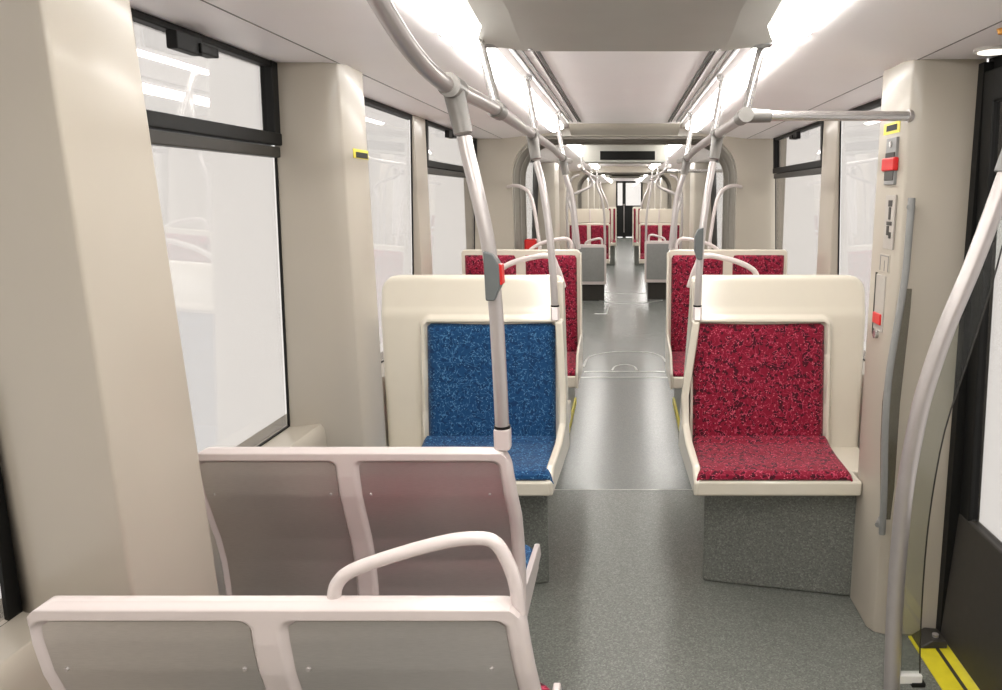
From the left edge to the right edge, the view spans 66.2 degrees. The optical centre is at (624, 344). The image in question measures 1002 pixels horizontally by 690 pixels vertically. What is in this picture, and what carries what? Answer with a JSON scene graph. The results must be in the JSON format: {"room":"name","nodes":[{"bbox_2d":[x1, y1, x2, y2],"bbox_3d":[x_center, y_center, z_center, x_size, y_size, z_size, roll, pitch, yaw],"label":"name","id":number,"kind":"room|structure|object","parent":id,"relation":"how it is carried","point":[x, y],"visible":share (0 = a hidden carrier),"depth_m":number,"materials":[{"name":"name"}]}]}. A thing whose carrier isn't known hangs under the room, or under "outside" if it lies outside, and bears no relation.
{"room":"vehicle interior","nodes":[
{"label":"vehicle interior","id":0,"kind":"room"},
{"bbox_2d":[0,0,218,612],"bbox_3d":[-1.109,0.294,1.583,0.319,2.086,0.360,0,11,0],"label":"pillar","id":1,"kind":"structure","parent":0,"point":[100,466],"depth_m":1.42,"materials":[{"name":"plastic"}]},
{"bbox_2d":[0,352,388,689],"bbox_3d":[-1.189,0.817,2.176,0.182,0.829,8.350,0,11,0],"label":"wall","id":2,"kind":"structure","parent":0,"point":[20,669],"depth_m":1.50,"materials":[{"name":"plastic"}]},
{"bbox_2d":[0,467,22,626],"bbox_3d":[-1.207,0.041,0.833,0.067,1.275,1.218,0,11,0],"label":"window","id":3,"kind":"structure","parent":2,"relation":"in","point":[9,584],"depth_m":1.50,"materials":[{"name":"black rubber"}]},
{"bbox_2d":[131,8,289,446],"bbox_3d":[-1.188,-0.215,2.107,0.105,1.270,1.106,0,11,0],"label":"window","id":4,"kind":"structure","parent":2,"relation":"in","point":[165,129],"depth_m":2.21,"materials":[{"name":"black metal"}]},
{"bbox_2d":[364,97,413,362],"bbox_3d":[-1.207,-0.509,3.590,0.067,1.270,1.440,0,11,0],"label":"window","id":5,"kind":"structure","parent":2,"relation":"in","point":[368,102],"depth_m":4.04,"materials":[{"name":"black rubber"}]},
{"bbox_2d":[425,119,476,248],"bbox_3d":[-1.188,-0.851,5.311,0.105,1.270,1.550,0,11,0],"label":"window","id":6,"kind":"structure","parent":2,"relation":"in","point":[433,167],"depth_m":4.92,"materials":[{"name":"black rubber"}]},
{"bbox_2d":[276,62,386,446],"bbox_3d":[-1.109,0.047,2.844,0.319,2.080,0.240,0,11,0],"label":"pillar","id":7,"kind":"structure","parent":0,"point":[332,324],"depth_m":2.68,"materials":[{"name":"plastic"}]},
{"bbox_2d":[353,148,368,159],"bbox_3d":[-0.950,-0.687,2.718,0.005,0.032,0.156,0,11,0],"label":"sticker","id":8,"kind":"object","parent":7,"relation":"attached to","point":[357,153],"visible":1,"depth_m":2.71,"materials":[{"name":"yellow plastic"}]},
{"bbox_2d":[412,115,432,274],"bbox_3d":[-1.217,-0.283,4.501,0.104,2.080,0.260,0,11,0],"label":"pillar","id":9,"kind":"structure","parent":0,"point":[422,252],"depth_m":4.33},
{"bbox_2d":[516,481,549,495],"bbox_3d":[-0.668,0.507,3.251,0.774,0.062,0.600,0,11,0],"label":"seat edge","id":10,"kind":"object","parent":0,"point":[524,488],"depth_m":2.96,"materials":[{"name":"plastic"}]},
{"bbox_2d":[538,163,559,248],"bbox_3d":[-1.109,-1.538,10.818,0.319,2.080,0.580,0,11,0],"label":"pillar","id":11,"kind":"structure","parent":0,"point":[550,170],"depth_m":10.47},
{"bbox_2d":[129,0,1001,138],"bbox_3d":[0.000,-0.922,1.831,2.540,0.226,8.350,0,11,0],"label":"ceiling","id":12,"kind":"structure","parent":0,"point":[841,64],"depth_m":2.70,"materials":[{"name":"grey plastic"}]},
{"bbox_2d":[401,0,475,49],"bbox_3d":[-0.510,-0.769,1.346,0.100,0.052,2.316,0,11,0],"label":"ceiling light","id":13,"kind":"object","parent":12,"relation":"attached to","point":[446,17],"visible":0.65,"depth_m":2.11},
{"bbox_2d":[367,0,572,174],"bbox_3d":[-0.412,-1.035,3.534,0.154,0.398,4.665,0,11,1],"label":"rail","id":14,"kind":"object","parent":12,"relation":"hanging from","point":[456,93],"visible":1,"depth_m":1.74,"materials":[{"name":"metal"}]},
{"bbox_2d":[459,47,481,69],"bbox_3d":[-0.513,-1.026,2.640,0.066,0.052,0.435,0,11,0],"label":"ceiling light","id":15,"kind":"object","parent":12,"relation":"attached to","point":[471,53],"depth_m":2.58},
{"bbox_2d":[486,48,527,110],"bbox_3d":[-0.481,-1.166,3.342,0.129,0.052,1.832,0,11,0],"label":"ceiling light","id":16,"kind":"object","parent":12,"relation":"attached to","point":[508,79],"depth_m":3.15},
{"bbox_2d":[531,89,562,131],"bbox_3d":[-0.481,-1.400,4.520,0.129,0.052,2.293,0,11,0],"label":"ceiling light","id":17,"kind":"object","parent":12,"relation":"attached to","point":[544,115],"depth_m":4.60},
{"bbox_2d":[467,0,781,50],"bbox_3d":[0.000,-0.827,1.671,0.950,0.068,1.600,0,11,0],"label":"ceiling panel","id":18,"kind":"object","parent":12,"relation":"attached to","point":[523,25],"visible":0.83,"depth_m":2.07,"materials":[{"name":"grey plastic"}]},
{"bbox_2d":[686,89,717,131],"bbox_3d":[0.481,-1.400,4.520,0.129,0.052,2.293,0,11,0],"label":"ceiling light","id":19,"kind":"object","parent":12,"relation":"attached to","point":[705,113],"depth_m":4.60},
{"bbox_2d":[721,48,756,110],"bbox_3d":[0.481,-1.166,3.342,0.129,0.052,1.832,0,11,0],"label":"ceiling light","id":20,"kind":"object","parent":12,"relation":"attached to","point":[737,81],"depth_m":3.23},
{"bbox_2d":[759,46,789,76],"bbox_3d":[0.505,-1.041,2.716,0.082,0.052,0.624,0,11,0],"label":"ceiling light","id":21,"kind":"object","parent":12,"relation":"attached to","point":[773,55],"depth_m":2.63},
{"bbox_2d":[676,48,913,174],"bbox_3d":[0.661,-1.152,4.122,0.602,0.398,3.466,0,11,0],"label":"rail","id":22,"kind":"object","parent":12,"relation":"hanging from","point":[745,115],"visible":0.96,"depth_m":2.50,"materials":[{"name":"metal"}]},
{"bbox_2d":[773,0,847,49],"bbox_3d":[0.510,-0.769,1.346,0.100,0.052,2.316,0,11,0],"label":"ceiling light","id":23,"kind":"object","parent":12,"relation":"attached to","point":[802,17],"visible":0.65,"depth_m":2.12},
{"bbox_2d":[973,45,1001,55],"bbox_3d":[1.120,-0.893,2.290,0.116,0.013,0.116,0,11,0],"label":"recessed light","id":24,"kind":"object","parent":12,"relation":"in","point":[994,49],"visible":1,"depth_m":2.27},
{"bbox_2d":[559,169,571,248],"bbox_3d":[-1.134,-2.101,13.652,0.269,2.080,1.600,0,11,0],"label":"pillar","id":25,"kind":"structure","parent":0,"point":[562,186],"depth_m":12.81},
{"bbox_2d":[582,178,588,208],"bbox_3d":[-1.109,-3.367,20.028,0.319,2.080,0.600,0,11,0],"label":"pillar","id":26,"kind":"structure","parent":0,"point":[585,195],"depth_m":19.64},
{"bbox_2d":[589,181,594,208],"bbox_3d":[-1.109,-4.147,23.951,0.319,2.080,0.600,0,11,0],"label":"pillar","id":27,"kind":"structure","parent":0,"point":[591,190],"depth_m":23.57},
{"bbox_2d":[533,145,715,170],"bbox_3d":[0.000,-2.639,10.472,2.540,0.225,7.630,0,11,0],"label":"ceiling","id":28,"kind":"structure","parent":0,"point":[547,156],"depth_m":9.65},
{"bbox_2d":[578,147,599,180],"bbox_3d":[-0.446,-2.450,10.422,0.072,0.280,5.601,0,11,0],"label":"rail","id":29,"kind":"object","parent":28,"relation":"hanging from","point":[580,166],"visible":0.94,"depth_m":8.41,"materials":[{"name":"metal"}]},
{"bbox_2d":[582,145,666,163],"bbox_3d":[0.000,-1.913,7.436,0.820,0.245,0.188,0,11,0],"label":"header","id":30,"kind":"object","parent":28,"relation":"attached to","point":[592,154],"visible":0.83,"depth_m":7.36,"materials":[{"name":"beige plastic"}]},
{"bbox_2d":[649,147,722,180],"bbox_3d":[0.765,-2.450,10.422,0.710,0.280,5.601,0,11,0],"label":"rail","id":31,"kind":"object","parent":28,"relation":"hanging from","point":[666,169],"visible":0.9,"depth_m":8.18,"materials":[{"name":"metal"}]},
{"bbox_2d":[571,166,677,208],"bbox_3d":[0.000,-2.340,14.446,2.560,2.240,0.050,0,11,0],"label":"wall","id":32,"kind":"structure","parent":0,"point":[575,181],"depth_m":14.23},
{"bbox_2d":[600,181,648,208],"bbox_3d":[0.000,-5.375,29.569,2.560,2.300,0.100,0,11,0],"label":"wall","id":33,"kind":"structure","parent":0,"point":[609,189],"depth_m":29.42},
{"bbox_2d":[616,181,642,236],"bbox_3d":[0.185,-5.314,29.518,1.030,2.200,0.125,0,11,0],"label":"door","id":34,"kind":"structure","parent":33,"relation":"in","point":[624,212],"depth_m":29.54,"materials":[{"name":"black metal"}]},
{"bbox_2d":[588,175,660,182],"bbox_3d":[0.000,-5.019,22.452,2.540,0.225,14.000,0,11,0],"label":"ceiling","id":35,"kind":"structure","parent":0,"point":[602,179],"depth_m":24.72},
{"bbox_2d":[464,127,786,248],"bbox_3d":[0.000,-0.693,6.157,2.560,2.240,0.051,0,11,0],"label":"wall","id":36,"kind":"structure","parent":0,"point":[753,158],"depth_m":6.02,"materials":[{"name":"plastic"}]},
{"bbox_2d":[506,184,541,248],"bbox_3d":[-0.796,-0.637,6.014,0.383,1.266,0.069,9,14,38],"label":"rail","id":37,"kind":"object","parent":36,"relation":"attached to","point":[525,189],"visible":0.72,"depth_m":5.87,"materials":[{"name":"metal"}]},
{"bbox_2d":[569,123,679,134],"bbox_3d":[0.000,-1.674,5.810,0.840,0.100,0.250,0,11,0],"label":"trim","id":38,"kind":"structure","parent":36,"relation":"attached to","point":[575,128],"depth_m":5.77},
{"bbox_2d":[707,184,742,248],"bbox_3d":[0.795,-0.637,6.014,0.383,1.266,0.070,-9,14,-38],"label":"rail","id":39,"kind":"object","parent":36,"relation":"attached to","point":[723,189],"visible":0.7,"depth_m":5.87,"materials":[{"name":"metal"}]},
{"bbox_2d":[654,181,659,208],"bbox_3d":[1.109,-4.147,23.951,0.319,2.080,0.600,0,11,0],"label":"pillar","id":40,"kind":"structure","parent":0,"point":[656,190],"depth_m":23.57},
{"bbox_2d":[660,178,666,208],"bbox_3d":[1.109,-3.367,20.028,0.319,2.080,0.600,0,11,0],"label":"pillar","id":41,"kind":"structure","parent":0,"point":[663,195],"depth_m":19.64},
{"bbox_2d":[677,173,689,248],"bbox_3d":[1.134,-2.101,13.652,0.269,2.080,1.600,0,11,0],"label":"pillar","id":42,"kind":"structure","parent":0,"point":[686,186],"depth_m":12.81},
{"bbox_2d":[689,163,711,248],"bbox_3d":[1.109,-1.538,10.818,0.319,2.080,0.580,0,11,0],"label":"pillar","id":43,"kind":"structure","parent":0,"point":[697,180],"depth_m":10.46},
{"bbox_2d":[527,237,941,689],"bbox_3d":[0.000,-1.090,14.057,2.600,0.060,32.400,0,11,0],"label":"floor","id":44,"kind":"structure","parent":0,"point":[626,602],"depth_m":3.22,"materials":[{"name":"rubber"}]},
{"bbox_2d":[27,531,561,689],"bbox_3d":[-0.534,0.794,1.518,0.793,1.130,0.550,0,11,0],"label":"seat","id":45,"kind":"object","parent":44,"relation":"on","point":[333,641],"visible":1,"depth_m":1.19,"materials":[{"name":"plastic"}]},
{"bbox_2d":[198,447,540,618],"bbox_3d":[-0.672,0.708,2.231,0.812,1.022,0.550,0,11,0],"label":"seat","id":46,"kind":"object","parent":44,"relation":"on","point":[284,521],"visible":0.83,"depth_m":1.94,"materials":[{"name":"plastic"}]},
{"bbox_2d":[457,135,511,450],"bbox_3d":[-0.337,-0.111,1.811,0.104,0.759,0.066,0,11,0],"label":"stanchion","id":47,"kind":"object","parent":46,"relation":"on","point":[494,277],"visible":1,"depth_m":1.78,"materials":[{"name":"metal"}]},
{"bbox_2d":[493,428,511,450],"bbox_3d":[-0.305,0.233,1.890,0.040,0.054,0.040,0,11,0],"label":"socket","id":48,"kind":"object","parent":47,"relation":"attached to","point":[502,436],"depth_m":1.87,"materials":[{"name":"plastic"}]},
{"bbox_2d":[525,545,531,567],"bbox_3d":[-0.483,0.706,2.286,0.379,0.025,0.430,0,11,0],"label":"seat cushion","id":49,"kind":"object","parent":46,"relation":"on","point":[528,550],"depth_m":2.42,"materials":[{"name":"blue fabric"}]},
{"bbox_2d":[381,275,569,495],"bbox_3d":[-0.668,0.140,3.181,0.828,0.810,0.605,0,11,0],"label":"seat","id":50,"kind":"object","parent":44,"relation":"on","point":[436,328],"visible":0.76,"depth_m":3.33,"materials":[{"name":"plastic"}]},
{"bbox_2d":[421,436,555,483],"bbox_3d":[-0.581,0.474,3.143,0.606,0.075,0.388,0,11,0],"label":"seat cushion","id":51,"kind":"object","parent":50,"relation":"on","point":[533,458],"depth_m":3.20,"materials":[{"name":"blue fabric"}]},
{"bbox_2d":[427,323,555,438],"bbox_3d":[-0.586,0.163,3.332,0.564,0.511,0.109,0,11,0],"label":"cushion","id":52,"kind":"object","parent":50,"relation":"on","point":[460,396],"depth_m":3.32,"materials":[{"name":"blue fabric"}]},
{"bbox_2d":[533,161,559,320],"bbox_3d":[-0.337,-0.445,3.240,0.146,0.675,0.045,10,15,42],"label":"stanchion","id":53,"kind":"object","parent":50,"relation":"on","point":[555,312],"visible":1,"depth_m":3.21,"materials":[{"name":"metal"}]},
{"bbox_2d":[461,237,582,388],"bbox_3d":[-0.689,-0.226,4.867,0.803,0.906,0.565,0,11,0],"label":"seat","id":54,"kind":"object","parent":44,"relation":"on","point":[569,261],"visible":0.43,"depth_m":5.03,"materials":[{"name":"fabric"}]},
{"bbox_2d":[465,255,515,274],"bbox_3d":[-0.894,-0.273,5.087,0.348,0.673,0.034,0,11,0],"label":"cushion","id":55,"kind":"object","parent":54,"relation":"on","point":[474,265],"depth_m":5.02,"materials":[{"name":"red fabric"}]},
{"bbox_2d":[525,255,577,351],"bbox_3d":[-0.490,-0.273,5.087,0.350,0.673,0.034,0,11,0],"label":"cushion","id":56,"kind":"object","parent":54,"relation":"on","point":[568,264],"depth_m":5.05,"materials":[{"name":"red fabric"}]},
{"bbox_2d":[563,175,580,248],"bbox_3d":[-0.349,-0.880,5.008,0.111,0.488,0.046,0,11,0],"label":"stanchion","id":57,"kind":"object","parent":54,"relation":"on","point":[566,177],"visible":1,"depth_m":5.00,"materials":[{"name":"metal"}]},
{"bbox_2d":[567,352,576,375],"bbox_3d":[-0.490,0.119,4.907,0.370,0.065,0.478,0,11,0],"label":"seat cushion","id":58,"kind":"object","parent":54,"relation":"on","point":[571,356],"depth_m":4.79,"materials":[{"name":"red fabric"}]},
{"bbox_2d":[519,496,548,582],"bbox_3d":[-0.762,0.726,3.544,0.876,0.475,0.930,0,11,0],"label":"plinth","id":59,"kind":"object","parent":44,"relation":"on","point":[534,509],"visible":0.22,"depth_m":3.19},
{"bbox_2d":[504,253,570,423],"bbox_3d":[-0.649,-0.014,3.712,0.763,0.904,0.468,0,11,0],"label":"handle","id":60,"kind":"object","parent":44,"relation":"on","point":[539,255],"visible":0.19,"depth_m":3.42,"materials":[{"name":"plastic"}]},
{"bbox_2d":[566,174,578,248],"bbox_3d":[-0.688,-1.318,10.138,0.189,1.915,0.032,0,11,0],"label":"pole","id":61,"kind":"object","parent":44,"relation":"on","point":[577,175],"visible":0.46,"depth_m":10.04,"materials":[{"name":"metal"}]},
{"bbox_2d":[567,176,593,248],"bbox_3d":[-0.549,-1.183,9.553,0.338,1.878,0.036,0,11,0],"label":"stanchion","id":62,"kind":"object","parent":44,"relation":"on","point":[590,177],"visible":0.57,"depth_m":9.41,"materials":[{"name":"metal"}]},
{"bbox_2d":[568,223,609,263],"bbox_3d":[-0.627,-1.782,13.204,0.746,0.670,0.605,0,11,0],"label":"seat","id":63,"kind":"object","parent":44,"relation":"on","point":[587,231],"visible":0.5,"depth_m":13.40,"materials":[{"name":"fabric"}]},
{"bbox_2d":[570,225,586,248],"bbox_3d":[-0.819,-1.874,13.435,0.319,0.520,0.034,0,11,0],"label":"cushion","id":64,"kind":"object","parent":63,"relation":"on","point":[582,228],"depth_m":13.40,"materials":[{"name":"red fabric"}]},
{"bbox_2d":[568,209,609,222],"bbox_3d":[-0.631,-2.291,13.390,0.738,0.245,0.080,0,11,0],"label":"headrest cover","id":65,"kind":"object","parent":63,"relation":"on","point":[583,215],"visible":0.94,"depth_m":13.37,"materials":[{"name":"plastic"}]},
{"bbox_2d":[591,225,608,252],"bbox_3d":[-0.443,-1.874,13.435,0.321,0.520,0.034,0,11,0],"label":"cushion","id":66,"kind":"object","parent":63,"relation":"on","point":[597,231],"depth_m":13.40,"materials":[{"name":"red fabric"}]},
{"bbox_2d":[577,237,605,300],"bbox_3d":[-0.515,-1.228,12.049,0.460,0.993,0.526,0,11,0],"label":"seat","id":67,"kind":"object","parent":44,"relation":"on","point":[593,255],"visible":0.75,"depth_m":11.79,"materials":[{"name":"plastic"}]},
{"bbox_2d":[595,179,605,243],"bbox_3d":[-0.368,-2.051,11.654,0.164,0.988,0.036,0,11,0],"label":"stanchion","id":68,"kind":"object","parent":67,"relation":"on","point":[596,180],"visible":1,"depth_m":11.64,"materials":[{"name":"metal"}]},
{"bbox_2d":[609,207,616,245],"bbox_3d":[-0.296,-2.825,17.967,0.208,0.900,0.555,0,11,0],"label":"seat","id":69,"kind":"object","parent":44,"relation":"on","point":[613,210],"visible":0.69,"depth_m":18.15,"materials":[{"name":"plastic"}]},
{"bbox_2d":[555,489,691,489],"bbox_3d":[0.000,0.821,4.282,0.800,0.002,0.012,0,11,0],"label":"trim","id":70,"kind":"structure","parent":44,"relation":"on","point":[555,489],"depth_m":4.28,"materials":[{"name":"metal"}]},
{"bbox_2d":[513,137,735,248],"bbox_3d":[0.000,-0.723,6.561,1.910,2.140,0.747,0,11,0],"label":"gangway bellows","id":71,"kind":"object","parent":44,"relation":"on","point":[523,159],"visible":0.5,"depth_m":6.42,"materials":[{"name":"grey rubber"}]},
{"bbox_2d":[577,172,671,208],"bbox_3d":[0.000,-2.407,15.130,1.910,2.105,1.282,0,11,0],"label":"gangway bellows","id":72,"kind":"object","parent":44,"relation":"on","point":[581,181],"visible":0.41,"depth_m":14.96,"materials":[{"name":"grey rubber"}]},
{"bbox_2d":[632,207,639,245],"bbox_3d":[0.296,-2.825,17.967,0.208,0.900,0.555,0,11,0],"label":"seat","id":73,"kind":"object","parent":44,"relation":"on","point":[635,210],"visible":0.74,"depth_m":18.15,"materials":[{"name":"plastic"}]},
{"bbox_2d":[644,234,673,298],"bbox_3d":[0.549,-1.289,12.241,0.462,1.038,0.526,0,11,0],"label":"seat","id":74,"kind":"object","parent":44,"relation":"on","point":[655,251],"visible":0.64,"depth_m":11.98,"materials":[{"name":"plastic"}]},
{"bbox_2d":[645,180,652,240],"bbox_3d":[0.386,-2.112,11.845,0.129,0.944,0.036,0,11,0],"label":"stanchion","id":75,"kind":"object","parent":74,"relation":"on","point":[651,184],"visible":1,"depth_m":11.83,"materials":[{"name":"metal"}]},
{"bbox_2d":[639,223,680,263],"bbox_3d":[0.627,-1.782,13.204,0.746,0.670,0.605,0,11,0],"label":"seat","id":76,"kind":"object","parent":44,"relation":"on","point":[662,229],"visible":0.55,"depth_m":13.39,"materials":[{"name":"fabric"}]},
{"bbox_2d":[640,225,657,252],"bbox_3d":[0.443,-1.874,13.435,0.321,0.520,0.034,0,11,0],"label":"cushion","id":77,"kind":"object","parent":76,"relation":"on","point":[651,229],"depth_m":13.40,"materials":[{"name":"red fabric"}]},
{"bbox_2d":[639,209,680,222],"bbox_3d":[0.631,-2.291,13.390,0.738,0.245,0.080,0,11,0],"label":"headrest cover","id":78,"kind":"object","parent":76,"relation":"on","point":[654,215],"visible":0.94,"depth_m":13.37,"materials":[{"name":"plastic"}]},
{"bbox_2d":[662,225,678,248],"bbox_3d":[0.819,-1.874,13.435,0.319,0.520,0.034,0,11,0],"label":"cushion","id":79,"kind":"object","parent":76,"relation":"on","point":[665,228],"depth_m":13.39,"materials":[{"name":"red fabric"}]},
{"bbox_2d":[655,176,681,248],"bbox_3d":[0.549,-1.183,9.553,0.338,1.878,0.036,0,11,0],"label":"stanchion","id":80,"kind":"object","parent":44,"relation":"on","point":[658,177],"visible":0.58,"depth_m":9.41,"materials":[{"name":"metal"}]},
{"bbox_2d":[670,174,682,248],"bbox_3d":[0.688,-1.318,10.138,0.189,1.915,0.032,0,11,0],"label":"pole","id":81,"kind":"object","parent":44,"relation":"on","point":[671,175],"visible":0.48,"depth_m":10.04,"materials":[{"name":"metal"}]},
{"bbox_2d":[674,388,681,417],"bbox_3d":[0.800,0.352,5.453,0.800,0.465,1.240,0,11,0],"label":"plinth","id":82,"kind":"object","parent":44,"relation":"on","point":[677,392],"visible":0.04,"depth_m":5.59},
{"bbox_2d":[687,253,758,301],"bbox_3d":[0.657,-0.014,3.712,0.746,0.904,0.468,0,11,0],"label":"handrail","id":83,"kind":"object","parent":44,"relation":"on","point":[749,267],"visible":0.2,"depth_m":3.42,"materials":[{"name":"plastic"}]},
{"bbox_2d":[665,237,787,388],"bbox_3d":[0.686,-0.224,4.857,0.808,0.906,0.585,0,11,0],"label":"seat","id":84,"kind":"object","parent":44,"relation":"on","point":[680,263],"visible":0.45,"depth_m":5.03,"materials":[{"name":"plastic"}]},
{"bbox_2d":[668,175,685,248],"bbox_3d":[0.349,-0.880,5.008,0.111,0.488,0.046,0,11,0],"label":"stanchion","id":85,"kind":"object","parent":84,"relation":"on","point":[682,177],"visible":1,"depth_m":5.00,"materials":[{"name":"metal"}]},
{"bbox_2d":[673,377,683,388],"bbox_3d":[0.690,0.180,4.930,0.800,0.075,0.560,0,11,0],"label":"tray","id":86,"kind":"object","parent":84,"relation":"on","point":[677,381],"depth_m":4.65,"materials":[{"name":"plastic"}]},
{"bbox_2d":[672,352,685,376],"bbox_3d":[0.486,0.121,4.897,0.372,0.065,0.498,0,11,0],"label":"seat cushion","id":87,"kind":"object","parent":84,"relation":"on","point":[678,358],"depth_m":4.79,"materials":[{"name":"red fabric"}]},
{"bbox_2d":[671,255,722,351],"bbox_3d":[0.486,-0.273,5.087,0.352,0.673,0.034,0,11,0],"label":"cushion","id":88,"kind":"object","parent":84,"relation":"on","point":[681,265],"depth_m":5.05,"materials":[{"name":"red fabric"}]},
{"bbox_2d":[732,255,783,274],"bbox_3d":[0.893,-0.273,5.087,0.350,0.673,0.034,0,11,0],"label":"cushion","id":89,"kind":"object","parent":84,"relation":"on","point":[764,264],"depth_m":5.02,"materials":[{"name":"red fabric"}]},
{"bbox_2d":[678,275,865,495],"bbox_3d":[0.660,0.140,3.181,0.824,0.810,0.605,0,11,0],"label":"seat","id":90,"kind":"object","parent":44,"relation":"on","point":[771,393],"visible":0.98,"depth_m":3.32,"materials":[{"name":"fabric"}]},
{"bbox_2d":[693,161,716,320],"bbox_3d":[0.337,-0.446,3.247,0.056,0.674,0.137,8,14,34],"label":"stanchion","id":91,"kind":"object","parent":90,"relation":"on","point":[699,237],"visible":1,"depth_m":3.21,"materials":[{"name":"metal"}]},
{"bbox_2d":[693,323,823,438],"bbox_3d":[0.592,0.163,3.332,0.577,0.511,0.109,0,11,0],"label":"cushion","id":92,"kind":"object","parent":90,"relation":"on","point":[751,380],"depth_m":3.32,"materials":[{"name":"red fabric"}]},
{"bbox_2d":[692,436,852,481],"bbox_3d":[0.587,0.474,3.143,0.619,0.075,0.388,0,11,0],"label":"seat cushion","id":93,"kind":"object","parent":90,"relation":"on","point":[714,458],"depth_m":3.08,"materials":[{"name":"red fabric"}]},
{"bbox_2d":[697,447,861,495],"bbox_3d":[0.658,0.507,3.251,0.773,0.062,0.600,0,11,0],"label":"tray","id":94,"kind":"object","parent":90,"relation":"on","point":[850,485],"depth_m":2.96,"materials":[{"name":"plastic"}]},
{"bbox_2d":[703,496,855,595],"bbox_3d":[0.769,0.726,3.544,0.861,0.475,0.930,0,11,0],"label":"plinth","id":95,"kind":"object","parent":44,"relation":"on","point":[800,543],"visible":0.35,"depth_m":3.16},
{"bbox_2d":[884,149,1001,689],"bbox_3d":[1.005,0.167,2.282,0.356,2.066,0.090,0,11,-2],"label":"pole","id":96,"kind":"object","parent":44,"relation":"on","point":[991,216],"visible":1,"depth_m":2.28,"materials":[{"name":"metal"}]},
{"bbox_2d":[816,121,839,274],"bbox_3d":[1.217,-0.278,4.477,0.104,2.080,0.310,0,11,0],"label":"pillar","id":97,"kind":"structure","parent":0,"point":[827,254],"depth_m":4.29,"materials":[{"name":"plastic"}]},
{"bbox_2d":[858,350,865,448],"bbox_3d":[1.189,0.340,4.579,0.182,0.829,3.450,0,11,0],"label":"wall","id":98,"kind":"structure","parent":0,"point":[864,351],"depth_m":3.51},
{"bbox_2d":[773,121,823,248],"bbox_3d":[1.188,-0.846,5.286,0.105,1.270,1.500,0,11,0],"label":"window","id":99,"kind":"structure","parent":98,"relation":"in","point":[814,167],"depth_m":5.12,"materials":[{"name":"black rubber"}]},
{"bbox_2d":[837,98,881,360],"bbox_3d":[1.207,-0.503,3.560,0.067,1.270,1.400,0,11,0],"label":"window","id":100,"kind":"structure","parent":98,"relation":"in","point":[877,103],"depth_m":4.15,"materials":[{"name":"metal"}]},
{"bbox_2d":[908,636,979,689],"bbox_3d":[1.135,1.372,1.488,0.126,0.009,2.785,0,11,0],"label":"trim","id":101,"kind":"structure","parent":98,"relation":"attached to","point":[947,670],"depth_m":2.65,"materials":[{"name":"yellow plastic"}]},
{"bbox_2d":[911,628,946,647],"bbox_3d":[1.134,1.086,2.811,0.102,0.042,0.090,0,11,0],"label":"bracket","id":102,"kind":"object","parent":101,"relation":"on","point":[930,637],"visible":0.99,"depth_m":2.79,"materials":[{"name":"grey plastic"}]},
{"bbox_2d":[936,62,993,632],"bbox_3d":[1.212,0.096,2.649,0.106,2.060,0.040,0,11,0],"label":"trim","id":103,"kind":"structure","parent":98,"relation":"attached to","point":[955,462],"depth_m":2.66,"materials":[{"name":"black rubber"}]},
{"bbox_2d":[941,66,1001,689],"bbox_3d":[1.206,0.227,2.002,0.091,2.005,1.280,0,11,0],"label":"door","id":104,"kind":"structure","parent":98,"relation":"in","point":[971,627],"depth_m":2.55,"materials":[{"name":"black metal"}]},
{"bbox_2d":[850,59,986,633],"bbox_3d":[1.102,0.054,2.809,0.334,2.080,0.290,0,11,0],"label":"pillar","id":105,"kind":"structure","parent":0,"point":[935,152],"depth_m":2.66,"materials":[{"name":"plastic"}]},
{"bbox_2d":[872,272,885,337],"bbox_3d":[0.929,-0.143,2.767,0.016,0.239,0.104,0,11,0],"label":"box","id":106,"kind":"object","parent":105,"relation":"attached to","point":[880,280],"visible":1,"depth_m":2.76,"materials":[{"name":"grey plastic"}]},
{"bbox_2d":[879,253,889,273],"bbox_3d":[0.934,-0.294,2.710,0.006,0.064,0.100,0,11,0],"label":"placard","id":107,"kind":"object","parent":105,"relation":"attached to","point":[884,266],"visible":1,"depth_m":2.70,"materials":[{"name":"grey plastic"}]},
{"bbox_2d":[883,195,896,249],"bbox_3d":[0.933,-0.433,2.660,0.007,0.188,0.097,0,11,0],"label":"placard","id":108,"kind":"object","parent":105,"relation":"attached to","point":[891,200],"visible":1,"depth_m":2.65,"materials":[{"name":"grey plastic"}]},
{"bbox_2d":[881,137,899,184],"bbox_3d":[0.927,-0.641,2.636,0.020,0.160,0.124,0,11,0],"label":"handle","id":109,"kind":"object","parent":105,"relation":"attached to","point":[889,167],"visible":1,"depth_m":2.61,"materials":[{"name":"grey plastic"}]},
{"bbox_2d":[883,121,900,135],"bbox_3d":[0.934,-0.758,2.638,0.005,0.038,0.160,0,11,0],"label":"sticker","id":110,"kind":"object","parent":105,"relation":"attached to","point":[894,127],"visible":0.93,"depth_m":2.63,"materials":[{"name":"yellow plastic"}]},
{"bbox_2d":[875,198,915,534],"bbox_3d":[0.940,0.091,2.619,0.068,1.182,0.131,5,12,25],"label":"grab bar","id":111,"kind":"object","parent":105,"relation":"attached to","point":[880,523],"visible":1,"depth_m":2.58,"materials":[{"name":"grey metal"}]},
{"bbox_3d":[-1.189,-0.904,10.842,0.182,0.829,7.580,0,11,0],"label":"wall","id":112,"kind":"structure","parent":0,"visible":0},
{"bbox_2d":[530,160,537,238],"bbox_3d":[-1.207,-1.540,8.778,0.067,1.270,3.420,0,11,0],"label":"window","id":113,"kind":"structure","parent":112,"relation":"in","point":[535,181],"depth_m":10.07,"materials":[{"name":"glass"}]},
{"bbox_3d":[1.189,-0.904,10.842,0.182,0.829,7.580,0,11,0],"label":"wall","id":114,"kind":"structure","parent":0,"visible":0},
{"bbox_2d":[711,160,718,248],"bbox_3d":[1.207,-1.540,8.778,0.067,1.270,3.420,0,11,0],"label":"window","id":115,"kind":"structure","parent":114,"relation":"in","point":[713,192],"depth_m":10.09,"materials":[{"name":"glass"}]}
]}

